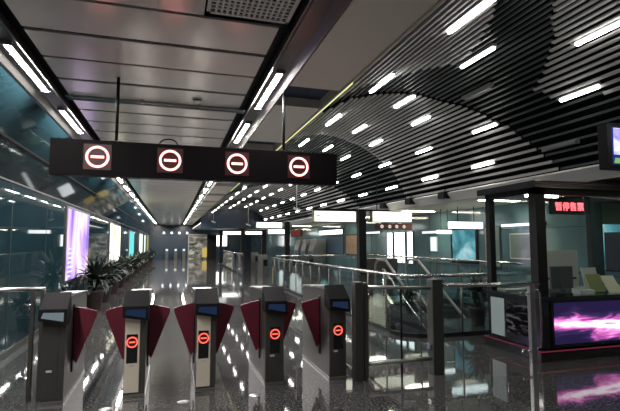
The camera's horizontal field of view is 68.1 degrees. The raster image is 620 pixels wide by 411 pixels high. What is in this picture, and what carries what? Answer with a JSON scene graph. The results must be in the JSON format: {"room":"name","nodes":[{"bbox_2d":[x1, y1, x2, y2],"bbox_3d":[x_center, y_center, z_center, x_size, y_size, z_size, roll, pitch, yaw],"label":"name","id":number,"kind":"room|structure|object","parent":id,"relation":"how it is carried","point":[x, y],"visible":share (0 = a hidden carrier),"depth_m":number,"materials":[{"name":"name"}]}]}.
{"room":"railway station","nodes":[
{"label":"railway station","id":0,"kind":"room"},
{"bbox_2d":[0,66,154,353],"bbox_3d":[-8.293,1.579,20.683,0.620,3.420,51.500,1,-5,-17],"label":"wall","id":1,"kind":"structure","parent":0,"point":[22,119],"depth_m":7.27,"materials":[{"name":"glass"}]},
{"bbox_2d":[0,329,38,361],"bbox_3d":[-8.487,3.229,20.490,0.015,0.100,51.500,1,-5,-17],"label":"baseboard","id":2,"kind":"structure","parent":1,"relation":"attached to","point":[9,351],"depth_m":6.80,"materials":[{"name":"metal"}]},
{"bbox_2d":[0,40,49,92],"bbox_3d":[-3.002,-1.446,4.893,0.100,0.040,1.420,1,-5,-17],"label":"ceiling lamp","id":3,"kind":"object","parent":1,"relation":"attached to","point":[8,44],"visible":1,"depth_m":4.72,"materials":[{"name":"white paint"}]},
{"bbox_2d":[57,107,83,133],"bbox_3d":[-3.634,-1.275,6.993,0.100,0.040,1.420,1,-5,-17],"label":"ceiling lamp","id":4,"kind":"object","parent":1,"relation":"attached to","point":[62,110],"visible":1,"depth_m":6.88,"materials":[{"name":"white paint"}]},
{"bbox_2d":[0,131,149,346],"bbox_3d":[-8.250,1.556,20.701,0.530,3.270,51.506,1,-5,-17],"label":"trim","id":5,"kind":"structure","parent":1,"relation":"attached to","point":[1,132],"depth_m":7.42,"materials":[{"name":"black"}]},
{"bbox_2d":[63,206,89,283],"bbox_3d":[-5.625,0.940,11.136,0.039,1.660,2.800,1,-5,-17],"label":"advertising lightbox","id":6,"kind":"object","parent":1,"relation":"attached to","point":[76,244],"visible":0.86,"depth_m":10.72,"materials":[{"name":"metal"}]},
{"bbox_2d":[0,10,157,224],"bbox_3d":[-7.833,-0.134,20.961,0.320,0.120,51.500,1,-5,-17],"label":"trim","id":7,"kind":"structure","parent":1,"relation":"attached to","point":[50,101],"depth_m":5.40,"materials":[{"name":"grey metal"}]},
{"bbox_2d":[108,222,113,264],"bbox_3d":[-7.472,1.421,17.276,0.036,1.580,1.220,1,-5,-17],"label":"advertising light box","id":8,"kind":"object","parent":1,"relation":"attached to","point":[111,226],"depth_m":17.07,"materials":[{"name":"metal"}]},
{"bbox_2d":[113,224,120,260],"bbox_3d":[-8.003,1.576,19.042,0.036,1.560,2.120,1,-5,-17],"label":"advertising lightbox","id":9,"kind":"object","parent":1,"relation":"attached to","point":[117,228],"depth_m":18.78,"materials":[{"name":"plastic"}]},
{"bbox_2d":[128,230,133,257],"bbox_3d":[-10.041,2.159,25.818,0.036,1.460,3.120,1,-5,-17],"label":"advertising lightbox","id":10,"kind":"object","parent":1,"relation":"attached to","point":[131,233],"depth_m":25.50,"materials":[{"name":"plastic"}]},
{"bbox_2d":[0,0,328,224],"bbox_3d":[-6.645,-0.058,21.523,2.060,0.020,51.098,1,-5,-17],"label":"ceiling","id":11,"kind":"structure","parent":0,"point":[79,57],"depth_m":4.62,"materials":[{"name":"metal"}]},
{"bbox_2d":[65,94,244,113],"bbox_3d":[-1.933,-1.305,5.915,2.180,0.044,0.160,1,-5,-17],"label":"conduit","id":12,"kind":"object","parent":11,"relation":"attached to","point":[73,97],"visible":1,"depth_m":5.88,"materials":[{"name":"metal"}]},
{"bbox_2d":[49,77,336,185],"bbox_3d":[-1.185,-0.877,5.230,3.120,1.200,0.150,1,-5,-17],"label":"overhead sign","id":13,"kind":"object","parent":11,"relation":"hanging from","point":[69,157],"visible":0.98,"depth_m":5.08,"materials":[{"name":"black metal"}]},
{"bbox_2d":[206,0,300,23],"bbox_3d":[-0.414,-1.557,3.417,0.660,0.060,0.590,1,-5,-17],"label":"ceiling vent","id":14,"kind":"object","parent":11,"relation":"in","point":[282,9],"visible":1,"depth_m":3.56,"materials":[{"name":"grey metal"}]},
{"bbox_2d":[148,218,250,258],"bbox_3d":[-11.062,2.817,46.772,10.300,5.200,0.100,1,-5,-17],"label":"wall","id":15,"kind":"structure","parent":0,"point":[158,241],"depth_m":46.05,"materials":[{"name":"paint"}]},
{"bbox_2d":[188,234,207,258],"bbox_3d":[-11.368,4.147,46.467,1.900,2.500,0.100,1,-5,-17],"label":"wall panel","id":16,"kind":"structure","parent":15,"relation":"in","point":[196,242],"depth_m":46.40,"materials":[{"name":"stone"}]},
{"bbox_2d":[233,121,251,142],"bbox_3d":[-1.147,-1.216,7.715,0.100,0.040,1.420,1,-5,-17],"label":"ceiling lamp","id":17,"kind":"object","parent":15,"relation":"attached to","point":[247,124],"visible":1,"depth_m":7.56,"materials":[{"name":"white paint"}]},
{"bbox_2d":[182,0,351,224],"bbox_3d":[-5.352,-0.073,21.702,0.300,0.120,51.500,1,-5,-17],"label":"trim","id":18,"kind":"structure","parent":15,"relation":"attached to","point":[314,19],"depth_m":4.53,"materials":[{"name":"grey metal"}]},
{"bbox_2d":[254,69,285,109],"bbox_3d":[-0.515,-1.387,5.614,0.100,0.040,1.420,1,-5,-17],"label":"ceiling lamp","id":19,"kind":"object","parent":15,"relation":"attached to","point":[279,73],"visible":1,"depth_m":5.46,"materials":[{"name":"white paint"}]},
{"bbox_2d":[192,0,443,224],"bbox_3d":[-4.593,-0.077,21.930,0.025,0.155,51.500,1,-5,-17],"label":"trim","id":20,"kind":"structure","parent":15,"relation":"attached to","point":[330,95],"depth_m":5.22,"materials":[{"name":"beige paint"}]},
{"bbox_2d":[201,205,262,228],"bbox_3d":[-5.566,0.672,32.915,4.400,1.980,0.150,1,-5,-17],"label":"wall header","id":21,"kind":"structure","parent":0,"point":[230,218],"depth_m":32.82,"materials":[{"name":"paint"}]},
{"bbox_2d":[245,164,619,229],"bbox_3d":[-0.533,0.817,23.078,0.180,0.230,51.500,1,-5,-17],"label":"trim","id":22,"kind":"structure","parent":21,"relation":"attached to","point":[592,172],"depth_m":8.91,"materials":[{"name":"white paint"}]},
{"bbox_2d":[0,258,619,410],"bbox_3d":[-3.656,3.397,21.928,10.100,0.001,51.500,1,-5,-17],"label":"floor","id":23,"kind":"structure","parent":0,"point":[478,376],"depth_m":5.60,"materials":[{"name":"stone"}]},
{"bbox_2d":[0,287,45,401],"bbox_3d":[-3.208,1.406,4.598,0.950,1.146,0.060,1,-5,-17],"label":"fence","id":24,"kind":"object","parent":23,"relation":"on","point":[28,379],"visible":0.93,"depth_m":4.69,"materials":[{"name":"metal"}]},
{"bbox_2d":[38,290,97,405],"bbox_3d":[-2.625,1.479,5.144,0.473,1.090,1.279,1,-5,-17],"label":"gate","id":25,"kind":"object","parent":23,"relation":"on","point":[66,319],"visible":1,"depth_m":4.63,"materials":[{"name":"metal"}]},
{"bbox_2d":[38,292,71,324],"bbox_3d":[-2.576,1.052,4.644,0.260,0.319,0.229,1,-5,-17],"label":"hood","id":26,"kind":"object","parent":25,"relation":"attached to","point":[55,308],"depth_m":4.60,"materials":[{"name":"black"}]},
{"bbox_2d":[75,250,120,310],"bbox_3d":[-5.095,1.786,11.118,0.971,1.451,1.172,1,-5,-17],"label":"potted plant","id":27,"kind":"object","parent":23,"relation":"on","point":[94,277],"visible":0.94,"depth_m":10.92,"materials":[{"name":"green plant"}]},
{"bbox_2d":[97,256,122,301],"bbox_3d":[-5.566,2.006,12.693,0.894,1.269,1.039,1,-5,-17],"label":"potted plant","id":28,"kind":"object","parent":23,"relation":"on","point":[106,297],"visible":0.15,"depth_m":12.61,"materials":[{"name":"green plant"}]},
{"bbox_2d":[109,257,127,293],"bbox_3d":[-6.169,2.215,14.603,0.841,1.162,1.044,1,-5,-17],"label":"potted plant","id":29,"kind":"object","parent":23,"relation":"on","point":[114,290],"visible":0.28,"depth_m":14.51,"materials":[{"name":"green plant"}]},
{"bbox_2d":[117,255,132,286],"bbox_3d":[-6.838,2.396,16.819,0.775,1.162,0.879,1,-5,-17],"label":"potted plant","id":30,"kind":"object","parent":23,"relation":"on","point":[122,282],"visible":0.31,"depth_m":16.71,"materials":[{"name":"green plant"}]},
{"bbox_2d":[123,254,136,281],"bbox_3d":[-7.496,2.572,19.022,0.783,1.170,0.945,1,-5,-17],"label":"potted plant","id":31,"kind":"object","parent":23,"relation":"on","point":[128,260],"visible":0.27,"depth_m":18.91,"materials":[{"name":"green plant"}]},
{"bbox_2d":[127,253,140,277],"bbox_3d":[-8.188,2.773,21.376,0.813,1.154,0.945,1,-5,-17],"label":"potted plant","id":32,"kind":"object","parent":23,"relation":"on","point":[136,262],"visible":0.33,"depth_m":21.30,"materials":[{"name":"green plant"}]},
{"bbox_2d":[106,289,169,397],"bbox_3d":[-1.989,1.494,5.333,0.687,1.090,1.279,1,-5,-17],"label":"gate","id":33,"kind":"object","parent":23,"relation":"on","point":[136,326],"visible":1,"depth_m":4.84,"materials":[{"name":"metal"}]},
{"bbox_2d":[122,290,149,320],"bbox_3d":[-1.839,1.069,4.864,0.260,0.319,0.229,1,-5,-17],"label":"hood","id":34,"kind":"object","parent":33,"relation":"attached to","point":[136,304],"depth_m":4.81,"materials":[{"name":"black"}]},
{"bbox_2d":[174,287,233,391],"bbox_3d":[-1.290,1.512,5.542,0.687,1.090,1.279,1,-5,-17],"label":"gate","id":35,"kind":"object","parent":23,"relation":"on","point":[203,322],"visible":1,"depth_m":5.05,"materials":[{"name":"metal"}]},
{"bbox_2d":[194,288,218,317],"bbox_3d":[-1.140,1.087,5.073,0.260,0.319,0.229,1,-5,-17],"label":"hood","id":36,"kind":"object","parent":35,"relation":"attached to","point":[206,305],"depth_m":5.02,"materials":[{"name":"black"}]},
{"bbox_2d":[207,235,226,258],"bbox_3d":[-9.175,4.097,45.245,1.900,2.400,0.300,1,-5,-17],"label":"sign panel","id":37,"kind":"object","parent":23,"relation":"on","point":[212,240],"visible":0.8,"depth_m":45.01,"materials":[{"name":"black metal"}]},
{"bbox_2d":[218,230,240,263],"bbox_3d":[-6.219,3.225,35.678,1.750,2.580,0.300,1,-5,-17],"label":"pylon","id":38,"kind":"object","parent":23,"relation":"on","point":[221,232],"visible":0.86,"depth_m":35.49,"materials":[{"name":"black metal"}]},
{"bbox_2d":[223,250,242,273],"bbox_3d":[-4.708,3.302,27.380,0.056,1.077,10.502,1,-5,-16],"label":"balustrade","id":39,"kind":"object","parent":23,"relation":"on","point":[233,261],"visible":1,"depth_m":26.07,"materials":[{"name":"clear glass"}]},
{"bbox_2d":[236,230,244,267],"bbox_3d":[-4.664,2.776,29.374,1.400,2.450,0.300,1,-5,-17],"label":"pylon","id":40,"kind":"object","parent":23,"relation":"on","point":[242,231],"visible":0.65,"depth_m":29.42,"materials":[{"name":"black metal"}]},
{"bbox_2d":[251,252,258,269],"bbox_3d":[-3.385,3.381,28.186,0.260,1.050,1.310,1,-5,-17],"label":"gate","id":41,"kind":"object","parent":23,"relation":"on","point":[254,255],"visible":0.81,"depth_m":27.65,"materials":[{"name":"metal"}]},
{"bbox_2d":[245,230,265,253],"bbox_3d":[-2.861,2.437,24.183,1.190,2.280,0.300,1,-5,-17],"label":"pylon","id":42,"kind":"object","parent":23,"relation":"on","point":[262,233],"visible":0.82,"depth_m":24.23,"materials":[{"name":"black"}]},
{"bbox_2d":[258,254,267,276],"bbox_3d":[-2.323,2.923,22.572,0.260,1.050,1.310,1,-5,-17],"label":"gate","id":43,"kind":"object","parent":23,"relation":"on","point":[262,259],"visible":1,"depth_m":22.00,"materials":[{"name":"metal"}]},
{"bbox_2d":[240,285,295,384],"bbox_3d":[-0.557,1.529,5.761,0.687,1.090,1.279,1,-5,-17],"label":"gate","id":44,"kind":"object","parent":23,"relation":"on","point":[267,316],"visible":1,"depth_m":5.29,"materials":[{"name":"metal"}]},
{"bbox_2d":[262,286,287,314],"bbox_3d":[-0.407,1.104,5.292,0.260,0.319,0.229,1,-5,-17],"label":"hood","id":45,"kind":"object","parent":44,"relation":"attached to","point":[274,300],"depth_m":5.24,"materials":[{"name":"black"}]},
{"bbox_2d":[255,221,290,277],"bbox_3d":[-1.679,2.019,20.907,1.640,2.580,0.300,1,-5,-17],"label":"pylon","id":46,"kind":"object","parent":23,"relation":"on","point":[259,224],"visible":0.91,"depth_m":20.95,"materials":[{"name":"black metal"}]},
{"bbox_2d":[290,254,295,275],"bbox_3d":[-0.982,2.955,22.972,0.260,1.050,1.310,1,-5,-17],"label":"gate","id":47,"kind":"object","parent":23,"relation":"on","point":[293,264],"visible":0.49,"depth_m":22.36,"materials":[{"name":"metal"}]},
{"bbox_2d":[294,240,302,270],"bbox_3d":[-0.490,2.938,27.369,0.742,1.800,0.900,1,-5,-17],"label":"ticket machine","id":48,"kind":"object","parent":23,"relation":"on","point":[297,250],"visible":0.43,"depth_m":26.92,"materials":[{"name":"metal"}]},
{"bbox_2d":[301,239,310,270],"bbox_3d":[-0.059,2.821,25.937,0.742,1.800,0.900,1,-5,-17],"label":"ticket machine","id":49,"kind":"object","parent":23,"relation":"on","point":[306,242],"visible":0.37,"depth_m":25.67,"materials":[{"name":"metal"}]},
{"bbox_2d":[302,254,313,275],"bbox_3d":[-0.120,2.976,23.230,0.260,1.050,1.310,1,-5,-17],"label":"gate","id":50,"kind":"object","parent":23,"relation":"on","point":[306,267],"visible":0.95,"depth_m":22.76,"materials":[{"name":"metal"}]},
{"bbox_2d":[276,255,356,283],"bbox_3d":[0.504,2.541,18.378,3.800,1.127,0.056,1,-5,-17],"label":"balustrade","id":51,"kind":"object","parent":23,"relation":"on","point":[276,255],"visible":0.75,"depth_m":18.33,"materials":[{"name":"silver metal"}]},
{"bbox_2d":[308,239,325,273],"bbox_3d":[0.371,2.704,24.505,0.742,1.800,0.900,1,-5,-17],"label":"ticket machine","id":52,"kind":"object","parent":23,"relation":"on","point":[317,246],"visible":0.7,"depth_m":24.10,"materials":[{"name":"metal"}]},
{"bbox_2d":[301,284,350,379],"bbox_3d":[0.073,1.545,5.949,0.473,1.090,1.279,1,-5,-17],"label":"gate","id":53,"kind":"object","parent":23,"relation":"on","point":[325,307],"visible":1,"depth_m":5.56,"materials":[{"name":"metal"}]},
{"bbox_2d":[324,284,350,311],"bbox_3d":[0.326,1.122,5.511,0.260,0.319,0.229,1,-5,-17],"label":"hood","id":54,"kind":"object","parent":53,"relation":"attached to","point":[336,299],"depth_m":5.46,"materials":[{"name":"black metal"}]},
{"bbox_2d":[312,177,411,282],"bbox_3d":[1.566,0.918,13.384,3.100,3.550,0.300,1,-5,-17],"label":"pylon","id":55,"kind":"object","parent":23,"relation":"on","point":[393,220],"visible":0.94,"depth_m":13.29,"materials":[{"name":"black"}]},
{"bbox_2d":[367,258,397,294],"bbox_3d":[2.142,2.227,14.492,1.100,1.120,0.610,1,-5,-17],"label":"base cabinet","id":56,"kind":"object","parent":23,"relation":"on","point":[393,262],"visible":0.54,"depth_m":14.22,"materials":[{"name":"grey"}]},
{"bbox_2d":[352,279,444,381],"bbox_3d":[1.074,1.483,5.564,1.170,1.150,0.140,1,-5,-17],"label":"rail fence","id":57,"kind":"object","parent":23,"relation":"on","point":[361,363],"visible":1,"depth_m":5.54,"materials":[{"name":"grey metal"}]},
{"bbox_2d":[398,284,417,311],"bbox_3d":[2.322,2.161,10.780,0.435,0.648,0.551,1,-5,-17],"label":"potted plant","id":58,"kind":"object","parent":23,"relation":"on","point":[408,309],"visible":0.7,"depth_m":10.72,"materials":[{"name":"green plant"}]},
{"bbox_2d":[272,257,580,337],"bbox_3d":[1.899,2.149,13.201,3.908,1.067,10.548,1,-5,-17],"label":"balustrade","id":59,"kind":"object","parent":23,"relation":"on","point":[385,329],"visible":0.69,"depth_m":8.24,"materials":[{"name":"silver metal"}]},
{"bbox_2d":[366,254,525,309],"bbox_3d":[3.348,2.169,14.131,0.056,1.177,9.000,1,-5,-17],"label":"balustrade","id":60,"kind":"object","parent":23,"relation":"on","point":[389,256],"visible":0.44,"depth_m":12.24,"materials":[{"name":"silver metal"}]},
{"bbox_2d":[455,268,487,325],"bbox_3d":[3.346,1.785,9.022,0.744,1.112,0.898,1,-5,-17],"label":"potted plant","id":61,"kind":"object","parent":23,"relation":"on","point":[479,295],"visible":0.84,"depth_m":8.88,"materials":[{"name":"green plant"}]},
{"bbox_2d":[443,282,542,364],"bbox_3d":[2.373,1.542,5.950,1.543,1.096,0.060,1,-5,-17],"label":"rail fence","id":62,"kind":"object","parent":23,"relation":"on","point":[530,293],"visible":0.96,"depth_m":6.09,"materials":[{"name":"silver metal"}]},
{"bbox_2d":[477,180,619,361],"bbox_3d":[4.382,0.967,7.289,3.170,2.460,1.406,1,-5,-17],"label":"kiosk","id":63,"kind":"object","parent":23,"relation":"on","point":[575,326],"visible":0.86,"depth_m":6.55,"materials":[{"name":"black glass"}]},
{"bbox_2d":[525,195,557,197],"bbox_3d":[3.701,-0.148,7.336,0.600,0.030,0.060,1,-5,-17],"label":"ceiling lamp","id":64,"kind":"object","parent":63,"relation":"attached to","point":[546,196],"depth_m":7.37,"materials":[{"name":"white plastic"}]},
{"bbox_2d":[486,290,619,301],"bbox_3d":[4.441,1.362,7.215,3.080,0.060,1.120,1,-5,-17],"label":"countertop","id":65,"kind":"structure","parent":63,"relation":"on","point":[608,295],"depth_m":6.54,"materials":[{"name":"black"}]},
{"bbox_2d":[549,266,572,294],"bbox_3d":[3.666,1.088,6.685,0.400,0.400,0.150,1,-5,-17],"label":"computer monitor","id":66,"kind":"object","parent":63,"relation":"on","point":[560,277],"visible":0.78,"depth_m":6.67,"materials":[{"name":"grey"}]},
{"bbox_2d":[547,250,578,288],"bbox_3d":[3.990,1.031,7.459,0.720,0.600,0.226,1,-5,-17],"label":"notice","id":67,"kind":"object","parent":63,"relation":"on","point":[554,257],"visible":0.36,"depth_m":7.40,"materials":[{"name":"grey paper"}]},
{"bbox_2d":[548,195,587,214],"bbox_3d":[3.860,-0.001,6.861,0.680,0.280,0.055,1,-5,-17],"label":"led sign","id":68,"kind":"object","parent":63,"relation":"hanging from","point":[556,207],"visible":1,"depth_m":6.83,"materials":[{"name":"black"}]},
{"bbox_2d":[572,287,594,293],"bbox_3d":[4.012,1.248,6.739,0.260,0.090,0.160,1,-5,-17],"label":"tray","id":69,"kind":"object","parent":63,"relation":"on","point":[576,290],"visible":0.94,"depth_m":6.70,"materials":[{"name":"grey plastic"}]},
{"bbox_2d":[550,298,619,347],"bbox_3d":[4.117,1.652,6.530,1.680,0.630,0.036,1,-5,-17],"label":"screen","id":70,"kind":"object","parent":63,"relation":"on","point":[579,322],"depth_m":6.44,"materials":[{"name":"purple"}]},
{"bbox_2d":[580,267,596,288],"bbox_3d":[4.326,1.141,7.094,0.300,0.360,0.120,1,-5,-17],"label":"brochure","id":71,"kind":"object","parent":63,"relation":"on","point":[588,270],"visible":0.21,"depth_m":7.09,"materials":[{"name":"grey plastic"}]},
{"bbox_2d":[584,274,605,292],"bbox_3d":[4.276,1.171,6.909,0.300,0.270,0.120,1,-5,-17],"label":"holder","id":72,"kind":"object","parent":63,"relation":"on","point":[593,281],"visible":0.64,"depth_m":6.89,"materials":[{"name":"green"}]},
{"bbox_2d":[600,276,619,291],"bbox_3d":[4.580,1.193,6.989,0.240,0.240,0.175,0,-5,1],"label":"brochure","id":73,"kind":"object","parent":63,"relation":"on","point":[610,283],"visible":0.92,"depth_m":6.99,"materials":[{"name":"beige paper"}]},
{"bbox_2d":[186,0,438,224],"bbox_3d":[-4.897,-0.082,21.839,0.610,0.120,51.500,1,-5,-17],"label":"ceiling","id":74,"kind":"structure","parent":0,"point":[365,29],"depth_m":4.44,"materials":[{"name":"beige"}]},
{"bbox_2d":[192,0,619,229],"bbox_3d":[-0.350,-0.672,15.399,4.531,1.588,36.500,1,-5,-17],"label":"ceiling","id":75,"kind":"structure","parent":0,"point":[615,113],"depth_m":8.19,"materials":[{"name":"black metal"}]},
{"bbox_2d":[203,0,619,221],"bbox_3d":[-0.378,-0.635,15.387,4.286,1.358,36.492,1,-5,-17],"label":"ceiling slats","id":76,"kind":"structure","parent":0,"point":[402,54],"depth_m":7.11,"materials":[{"name":"grey metal"}]},
{"bbox_2d":[231,82,352,190],"bbox_3d":[-1.149,-0.943,10.572,0.027,0.022,11.300,1,-5,-17],"label":"light","id":77,"kind":"object","parent":76,"relation":"attached to","point":[352,82],"visible":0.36,"depth_m":6.37,"materials":[{"name":"plastic"}]},
{"bbox_2d":[366,71,395,92],"bbox_3d":[0.931,-1.636,6.122,0.089,0.089,0.740,1,-5,-17],"label":"lamp","id":78,"kind":"object","parent":76,"relation":"attached to","point":[375,86],"visible":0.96,"depth_m":6.13,"materials":[{"name":"grey plastic"}]},
{"bbox_2d":[392,93,415,107],"bbox_3d":[1.623,-1.810,7.968,0.085,0.081,0.740,1,-5,-17],"label":"lamp","id":79,"kind":"object","parent":76,"relation":"attached to","point":[412,96],"visible":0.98,"depth_m":7.86,"materials":[{"name":"grey plastic"}]},
{"bbox_2d":[443,0,495,33],"bbox_3d":[1.476,-1.784,4.308,0.089,0.089,0.740,1,-5,-17],"label":"lamp","id":80,"kind":"object","parent":76,"relation":"attached to","point":[486,3],"visible":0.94,"depth_m":4.26,"materials":[{"name":"grey plastic"}]},
{"bbox_2d":[456,43,496,67],"bbox_3d":[2.191,-1.964,6.077,0.085,0.081,0.740,1,-5,-17],"label":"lamp","id":81,"kind":"object","parent":76,"relation":"attached to","point":[490,47],"visible":1,"depth_m":6.00,"materials":[{"name":"grey plastic"}]},
{"bbox_2d":[461,82,493,99],"bbox_3d":[2.753,-1.868,7.579,0.084,0.078,0.740,1,-5,-17],"label":"lamp","id":82,"kind":"object","parent":76,"relation":"attached to","point":[489,85],"visible":1,"depth_m":7.50,"materials":[{"name":"grey plastic"}]},
{"bbox_2d":[471,161,495,169],"bbox_3d":[3.543,-0.838,9.429,0.084,0.087,0.740,1,-5,-17],"label":"lamp","id":83,"kind":"object","parent":76,"relation":"attached to","point":[489,162],"visible":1,"depth_m":9.36,"materials":[{"name":"grey plastic"}]},
{"bbox_2d":[470,121,498,133],"bbox_3d":[3.342,-1.491,8.804,0.091,0.094,0.740,1,-5,-17],"label":"lamp","id":84,"kind":"object","parent":76,"relation":"attached to","point":[494,123],"visible":1,"depth_m":8.74,"materials":[{"name":"grey plastic"}]},
{"bbox_2d":[541,138,579,151],"bbox_3d":[4.103,-0.990,7.567,0.084,0.087,0.740,1,-5,-17],"label":"lamp","id":85,"kind":"object","parent":76,"relation":"attached to","point":[574,141],"visible":1,"depth_m":7.50,"materials":[{"name":"grey plastic"}]},
{"bbox_2d":[556,81,601,101],"bbox_3d":[3.956,-1.658,6.761,0.091,0.094,0.740,1,-5,-17],"label":"lamp","id":86,"kind":"object","parent":76,"relation":"attached to","point":[597,85],"visible":1,"depth_m":6.70,"materials":[{"name":"grey plastic"}]},
{"bbox_2d":[570,18,619,45],"bbox_3d":[3.405,-2.045,5.412,0.084,0.078,0.740,1,-5,-17],"label":"lamp","id":87,"kind":"object","parent":76,"relation":"attached to","point":[616,23],"visible":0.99,"depth_m":5.41,"materials":[{"name":"grey plastic"}]},
{"bbox_2d":[597,122,619,170],"bbox_3d":[4.408,-1.185,6.309,1.040,1.430,0.148,1,-5,-17],"label":"television","id":88,"kind":"object","parent":76,"relation":"hanging from","point":[608,133],"visible":1,"depth_m":6.10,"materials":[{"name":"black plastic"}]},
{"bbox_2d":[613,128,619,154],"bbox_3d":[4.429,-0.847,6.212,0.840,0.360,0.004,1,-5,-17],"label":"picture","id":89,"kind":"object","parent":88,"relation":"attached to","point":[616,131],"depth_m":6.10},
{"bbox_2d":[348,301,488,332],"bbox_3d":[2.381,3.957,10.369,2.880,3.000,4.750,1,-5,-17],"label":"wall","id":90,"kind":"structure","parent":0,"point":[409,322],"depth_m":10.88,"materials":[{"name":"black"}]},
{"bbox_2d":[369,268,427,331],"bbox_3d":[1.760,2.898,9.672,1.200,2.937,3.330,1,-5,-17],"label":"flight","id":91,"kind":"object","parent":90,"relation":"in","point":[381,317],"visible":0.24,"depth_m":11.03,"materials":[{"name":"black"}]},
{"bbox_2d":[373,258,466,317],"bbox_3d":[2.940,2.998,11.584,1.100,3.195,4.400,1,-5,-17],"label":"escalator","id":92,"kind":"object","parent":90,"relation":"in","point":[377,295],"visible":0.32,"depth_m":12.68,"materials":[{"name":"grey metal"}]},
{"bbox_2d":[251,202,619,304],"bbox_3d":[1.229,2.021,23.509,0.100,3.000,51.500,1,-5,-17],"label":"wall","id":93,"kind":"structure","parent":0,"point":[564,237],"depth_m":13.61,"materials":[{"name":"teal glass"}]},
{"bbox_2d":[317,236,343,253],"bbox_3d":[1.016,2.058,23.966,0.046,0.880,4.180,1,-5,-17],"label":"poster","id":94,"kind":"object","parent":93,"relation":"attached to","point":[334,244],"visible":0.76,"depth_m":23.14,"materials":[{"name":"paper"}]},
{"bbox_2d":[319,229,342,234],"bbox_3d":[1.059,1.399,23.875,0.046,0.260,3.640,1,-5,-17],"label":"box","id":95,"kind":"object","parent":93,"relation":"attached to","point":[336,231],"visible":1,"depth_m":23.64,"materials":[{"name":"white"}]},
{"bbox_2d":[346,234,356,254],"bbox_3d":[1.905,1.791,21.008,0.046,0.930,1.380,1,-5,-17],"label":"poster","id":96,"kind":"object","parent":93,"relation":"attached to","point":[351,240],"visible":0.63,"depth_m":20.96,"materials":[{"name":"brown paper"}]},
{"bbox_2d":[387,232,393,257],"bbox_3d":[3.025,1.572,17.278,0.046,1.140,0.460,1,-5,-17],"label":"light panel","id":97,"kind":"object","parent":93,"relation":"attached to","point":[390,235],"visible":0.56,"depth_m":17.22,"materials":[{"name":"plastic"}]},
{"bbox_2d":[394,231,405,263],"bbox_3d":[3.247,1.512,16.538,0.046,1.140,0.810,1,-5,-17],"label":"light panel","id":98,"kind":"object","parent":93,"relation":"attached to","point":[399,237],"visible":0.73,"depth_m":16.46,"materials":[{"name":"plastic"}]},
{"bbox_2d":[407,231,413,264],"bbox_3d":[3.463,1.453,15.822,0.046,1.140,0.410,1,-5,-17],"label":"light panel","id":99,"kind":"object","parent":93,"relation":"attached to","point":[410,234],"visible":0.89,"depth_m":15.77,"materials":[{"name":"plastic"}]},
{"bbox_2d":[251,215,614,282],"bbox_3d":[1.178,2.244,23.476,0.008,2.550,51.500,1,-5,-17],"label":"trim","id":100,"kind":"structure","parent":93,"relation":"attached to","point":[429,215],"depth_m":15.47,"materials":[{"name":"black"}]},
{"bbox_2d":[430,237,437,250],"bbox_3d":[3.893,1.211,14.400,0.046,0.450,0.370,1,-5,-17],"label":"notice","id":101,"kind":"object","parent":93,"relation":"attached to","point":[433,240],"visible":1,"depth_m":14.34,"materials":[{"name":"white paint"}]},
{"bbox_2d":[451,228,478,263],"bbox_3d":[4.338,1.110,12.918,0.046,1.030,1.230,1,-5,-17],"label":"wall screen","id":102,"kind":"object","parent":93,"relation":"attached to","point":[464,242],"visible":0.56,"depth_m":12.83,"materials":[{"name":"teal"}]},
{"bbox_2d":[484,226,501,267],"bbox_3d":[4.683,1.062,11.769,0.046,1.060,0.610,1,-5,-17],"label":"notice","id":103,"kind":"object","parent":93,"relation":"attached to","point":[497,228],"visible":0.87,"depth_m":11.56,"materials":[{"name":"paper"}]},
{"bbox_2d":[509,233,529,259],"bbox_3d":[5.020,0.945,10.649,0.046,0.610,1.060,1,-5,-17],"label":"notice","id":104,"kind":"object","parent":93,"relation":"attached to","point":[519,242],"visible":0.56,"depth_m":10.82,"materials":[{"name":"white paint"}]},
{"bbox_2d":[501,222,546,226],"bbox_3d":[4.991,0.450,10.786,0.046,0.080,1.420,1,-5,-17],"label":"light strip","id":105,"kind":"object","parent":93,"relation":"attached to","point":[512,224],"visible":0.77,"depth_m":10.97,"materials":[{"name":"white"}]},
{"bbox_2d":[603,224,619,271],"bbox_3d":[5.759,0.717,8.167,0.060,0.960,1.460,1,-5,-17],"label":"wall screen","id":106,"kind":"object","parent":93,"relation":"attached to","point":[611,232],"visible":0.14,"depth_m":8.54,"materials":[{"name":"black"}]},
{"bbox_2d":[262,176,619,231],"bbox_3d":[0.343,0.918,23.333,1.750,0.070,51.500,1,-5,-17],"label":"ceiling","id":107,"kind":"structure","parent":0,"point":[462,204],"depth_m":11.99,"materials":[{"name":"beige paint"}]},
{"bbox_2d":[437,209,451,233],"bbox_3d":[3.773,0.450,12.933,0.450,0.690,0.080,1,-5,-17],"label":"light bar","id":108,"kind":"object","parent":107,"relation":"hanging from","point":[447,231],"visible":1,"depth_m":12.90,"materials":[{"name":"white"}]},
{"bbox_2d":[448,206,482,228],"bbox_3d":[4.017,0.307,11.866,1.000,0.580,0.080,1,-5,-17],"label":"light bar","id":109,"kind":"object","parent":107,"relation":"hanging from","point":[455,225],"visible":0.96,"depth_m":11.81,"materials":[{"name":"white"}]},
{"bbox_2d":[448,222,482,228],"bbox_3d":[4.017,0.511,11.850,1.000,0.170,0.080,1,-5,-17],"label":"diffuser","id":110,"kind":"object","parent":109,"relation":"attached to","point":[455,225],"depth_m":11.81,"materials":[{"name":"white plastic"}]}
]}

